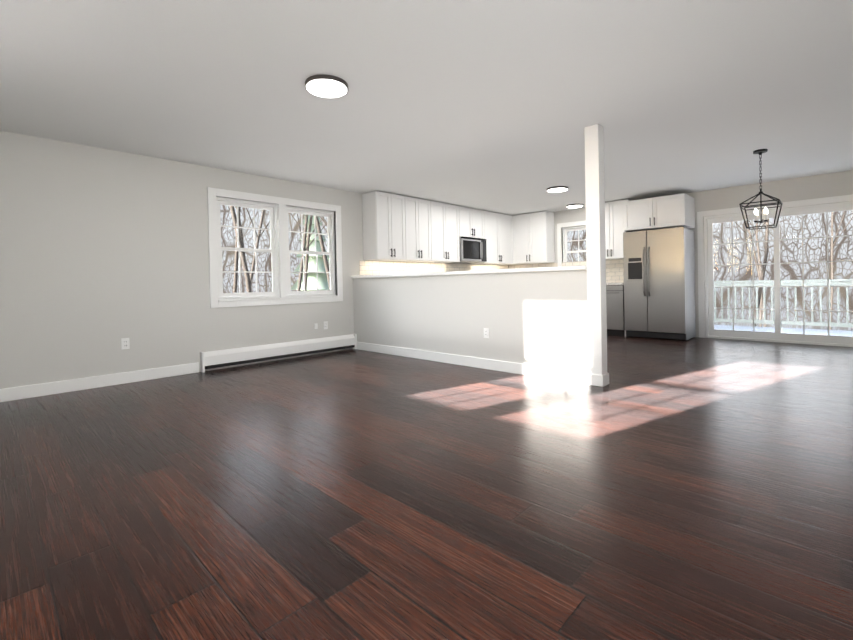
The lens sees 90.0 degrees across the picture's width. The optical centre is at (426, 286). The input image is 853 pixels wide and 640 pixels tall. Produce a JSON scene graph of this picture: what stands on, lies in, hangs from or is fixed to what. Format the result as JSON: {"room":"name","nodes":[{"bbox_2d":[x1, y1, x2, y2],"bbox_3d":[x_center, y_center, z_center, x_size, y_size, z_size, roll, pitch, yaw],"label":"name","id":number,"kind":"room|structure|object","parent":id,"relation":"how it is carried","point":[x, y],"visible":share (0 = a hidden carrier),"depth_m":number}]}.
{"room":"empty living room","nodes":[
{"label":"empty living room","id":0,"kind":"room"},
{"bbox_2d":[0,131,495,388],"bbox_3d":[-1.230,-0.253,6.509,0.150,2.400,8.990,-1,1,44],"label":"wall","id":1,"kind":"structure","parent":0,"point":[103,251],"depth_m":4.39},
{"bbox_2d":[0,362,198,401],"bbox_3d":[-3.385,0.948,4.137,0.018,0.115,2.180,-1,1,44],"label":"baseboard","id":2,"kind":"structure","parent":1,"relation":"attached to","point":[64,386],"depth_m":4.21},
{"bbox_2d":[121,338,129,349],"bbox_3d":[-3.122,0.589,4.421,0.008,0.114,0.070,-1,1,44],"label":"electrical outlet","id":3,"kind":"object","parent":1,"relation":"attached to","point":[125,343],"visible":1,"depth_m":4.42},
{"bbox_2d":[207,187,342,307],"bbox_3d":[-1.952,-0.478,5.723,0.155,1.420,1.865,-1,1,44],"label":"window","id":4,"kind":"structure","parent":1,"relation":"in","point":[272,211],"depth_m":5.65},
{"bbox_2d":[200,334,356,372],"bbox_3d":[-1.840,0.849,5.702,0.074,0.232,2.184,-1,1,44],"label":"baseboard heater","id":5,"kind":"object","parent":1,"relation":"attached to","point":[231,357],"visible":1,"depth_m":5.51},
{"bbox_2d":[323,321,327,328],"bbox_3d":[-1.455,0.554,6.152,0.008,0.114,0.070,-1,1,44],"label":"electrical outlet","id":6,"kind":"object","parent":1,"relation":"attached to","point":[325,324],"visible":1,"depth_m":6.15},
{"bbox_2d":[362,191,409,261],"bbox_3d":[-0.644,-0.939,6.762,0.348,1.024,0.652,-1,1,44],"label":"upper cabinet","id":7,"kind":"object","parent":1,"relation":"attached to","point":[401,228],"depth_m":6.59},
{"bbox_2d":[410,197,433,261],"bbox_3d":[-0.253,-0.949,7.168,0.348,1.024,0.724,-1,1,44],"label":"upper cabinet","id":8,"kind":"object","parent":1,"relation":"attached to","point":[421,211],"depth_m":7.12},
{"bbox_2d":[359,260,507,274],"bbox_3d":[0.405,-0.238,8.088,0.012,0.432,4.148,-1,1,44],"label":"backsplash","id":9,"kind":"structure","parent":1,"relation":"attached to","point":[366,267],"depth_m":7.42},
{"bbox_2d":[434,202,461,262],"bbox_3d":[0.219,-0.962,7.658,0.348,1.024,0.884,-1,1,44],"label":"upper cabinet","id":10,"kind":"object","parent":1,"relation":"attached to","point":[447,217],"depth_m":7.57},
{"bbox_2d":[462,207,481,238],"bbox_3d":[0.743,-1.211,8.205,0.348,0.554,0.762,-1,1,44],"label":"upper cabinet","id":11,"kind":"object","parent":1,"relation":"attached to","point":[471,218],"depth_m":8.07},
{"bbox_2d":[459,237,486,262],"bbox_3d":[0.787,-0.702,8.176,0.441,0.447,0.755,-1,1,44],"label":"microwave","id":12,"kind":"object","parent":11,"relation":"attached to","point":[472,250],"visible":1,"depth_m":8.02},
{"bbox_2d":[478,211,513,264],"bbox_3d":[1.360,-0.992,8.812,0.391,1.024,1.080,-1,1,44],"label":"upper cabinet","id":13,"kind":"object","parent":1,"relation":"attached to","point":[497,229],"depth_m":8.71},
{"bbox_2d":[0,335,852,639],"bbox_3d":[1.224,0.978,4.177,6.900,0.120,8.990,-1,1,44],"label":"floor","id":14,"kind":"structure","parent":0,"point":[676,489],"depth_m":1.90},
{"bbox_2d":[584,124,608,386],"bbox_3d":[1.584,-0.288,3.982,0.154,2.400,0.154,-1,1,44],"label":"post","id":15,"kind":"object","parent":14,"relation":"on","point":[597,374],"visible":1,"depth_m":3.93},
{"bbox_2d":[606,285,624,335],"bbox_3d":[3.334,0.412,7.674,0.595,0.880,0.666,-1,1,44],"label":"dishwasher","id":16,"kind":"object","parent":14,"relation":"on","point":[615,307],"visible":0.38,"depth_m":7.37},
{"bbox_2d":[606,283,626,336],"bbox_3d":[2.608,0.397,8.417,2.707,0.922,0.633,-1,1,44],"label":"base cabinet","id":17,"kind":"object","parent":14,"relation":"on","point":[617,284],"depth_m":7.30},
{"bbox_2d":[623,226,695,339],"bbox_3d":[3.858,-0.061,7.097,0.910,1.773,0.733,-1,1,44],"label":"fridge","id":18,"kind":"object","parent":14,"relation":"on","point":[659,283],"visible":1,"depth_m":6.86},
{"bbox_2d":[0,0,852,215],"bbox_3d":[1.177,-1.512,4.159,6.900,0.060,8.990,-1,1,44],"label":"ceiling","id":19,"kind":"structure","parent":0,"point":[496,106],"depth_m":3.14},
{"bbox_2d":[305,74,347,97],"bbox_3d":[-0.709,-1.422,3.030,0.300,0.031,0.300,-1,1,44],"label":"recessed light","id":20,"kind":"object","parent":19,"relation":"in","point":[326,86],"visible":1,"depth_m":2.99},
{"bbox_2d":[547,186,567,191],"bbox_3d":[2.013,-1.500,6.555,0.320,0.031,0.320,-1,1,44],"label":"recessed light","id":21,"kind":"object","parent":19,"relation":"in","point":[557,189],"visible":1,"depth_m":6.49},
{"bbox_2d":[566,204,582,207],"bbox_3d":[2.792,-1.526,8.026,0.300,0.031,0.300,-1,1,44],"label":"recessed light","id":22,"kind":"object","parent":19,"relation":"in","point":[574,205],"visible":1,"depth_m":7.99},
{"bbox_2d":[739,149,782,229],"bbox_3d":[3.765,-1.100,4.801,0.353,0.871,0.353,-1,1,44],"label":"pendant lantern","id":23,"kind":"object","parent":19,"relation":"hanging from","point":[759,152],"visible":1,"depth_m":4.79},
{"bbox_2d":[353,270,587,372],"bbox_3d":[0.239,0.391,5.295,3.640,1.075,0.120,-1,1,44],"label":"wall","id":24,"kind":"structure","parent":0,"point":[538,318],"depth_m":4.81},
{"bbox_2d":[351,265,586,277],"bbox_3d":[0.228,-0.167,5.290,3.640,0.040,0.180,-1,1,44],"label":"trim","id":25,"kind":"structure","parent":24,"relation":"on","point":[563,268],"depth_m":4.78},
{"bbox_2d":[356,342,586,383],"bbox_3d":[0.201,0.872,5.248,3.613,0.115,0.015,-1,1,44],"label":"baseboard","id":26,"kind":"structure","parent":24,"relation":"attached to","point":[567,375],"depth_m":4.80},
{"bbox_2d":[484,328,488,337],"bbox_3d":[0.671,0.519,4.792,0.070,0.114,0.008,-1,1,44],"label":"electrical outlet","id":27,"kind":"object","parent":24,"relation":"attached to","point":[486,332],"visible":1,"depth_m":4.79},
{"bbox_2d":[516,170,852,336],"bbox_3d":[4.266,-0.364,7.351,6.900,2.400,0.150,-1,1,44],"label":"wall","id":28,"kind":"structure","parent":0,"point":[819,186],"depth_m":6.51},
{"bbox_2d":[514,211,553,262],"bbox_3d":[2.216,-1.009,8.926,0.803,1.024,0.393,-1,1,44],"label":"upper cabinet","id":29,"kind":"object","parent":28,"relation":"attached to","point":[533,232],"depth_m":8.75},
{"bbox_2d":[508,259,623,282],"bbox_3d":[2.823,-0.288,8.630,2.684,0.432,0.012,-1,1,44],"label":"backsplash","id":30,"kind":"structure","parent":28,"relation":"attached to","point":[614,270],"depth_m":8.04},
{"bbox_2d":[557,220,585,266],"bbox_3d":[3.023,-0.709,8.501,0.820,1.180,0.155,-1,1,44],"label":"kitchen window","id":31,"kind":"structure","parent":28,"relation":"in","point":[565,238],"depth_m":8.68},
{"bbox_2d":[605,199,631,258],"bbox_3d":[3.417,-1.024,7.801,0.666,1.024,0.347,-1,1,44],"label":"upper cabinet","id":32,"kind":"object","parent":28,"relation":"attached to","point":[614,225],"depth_m":7.63},
{"bbox_2d":[623,193,694,231],"bbox_3d":[3.875,-1.207,7.128,0.916,0.495,0.673,-1,1,44],"label":"upper cabinet","id":33,"kind":"object","parent":28,"relation":"attached to","point":[669,211],"visible":0.98,"depth_m":6.88},
{"bbox_2d":[697,194,852,337],"bbox_3d":[5.205,-0.209,6.334,2.010,2.070,0.018,-1,1,44],"label":"door frame","id":34,"kind":"structure","parent":28,"relation":"attached to","point":[700,238],"depth_m":6.96},
{"bbox_2d":[704,201,852,346],"bbox_3d":[5.252,-0.166,6.383,1.834,1.982,0.143,-1,1,44],"label":"door","id":35,"kind":"structure","parent":28,"relation":"in","point":[777,335],"depth_m":6.37},
{"label":"outside","id":36,"kind":"structure","parent":0,"visible":0},
{"bbox_2d":[220,205,852,330],"bbox_3d":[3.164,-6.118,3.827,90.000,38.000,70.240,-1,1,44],"label":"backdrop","id":37,"kind":"structure","parent":36,"point":[788,224],"depth_m":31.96},
{"bbox_3d":[4.945,4.161,9.153,85.000,0.300,80.000,-1,1,44],"label":"ground","id":38,"kind":"structure","parent":36,"visible":0},
{"bbox_2d":[291,215,328,293],"bbox_3d":[-6.233,-1.815,27.585,4.264,12.000,8.719,-1,0,11],"label":"pine","id":39,"kind":"object","parent":38,"relation":"on","point":[323,280],"depth_m":23.11},
{"bbox_2d":[230,206,852,329],"bbox_3d":[8.267,-9.077,13.253,38.443,26.413,35.693,-1,1,44],"label":"tree","id":40,"kind":"object","parent":38,"relation":"on","point":[761,273],"depth_m":14.48},
{"bbox_2d":[714,279,852,336],"bbox_3d":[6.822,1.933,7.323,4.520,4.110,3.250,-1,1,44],"label":"railing","id":41,"kind":"object","parent":38,"relation":"on","point":[836,282],"depth_m":8.73}
]}

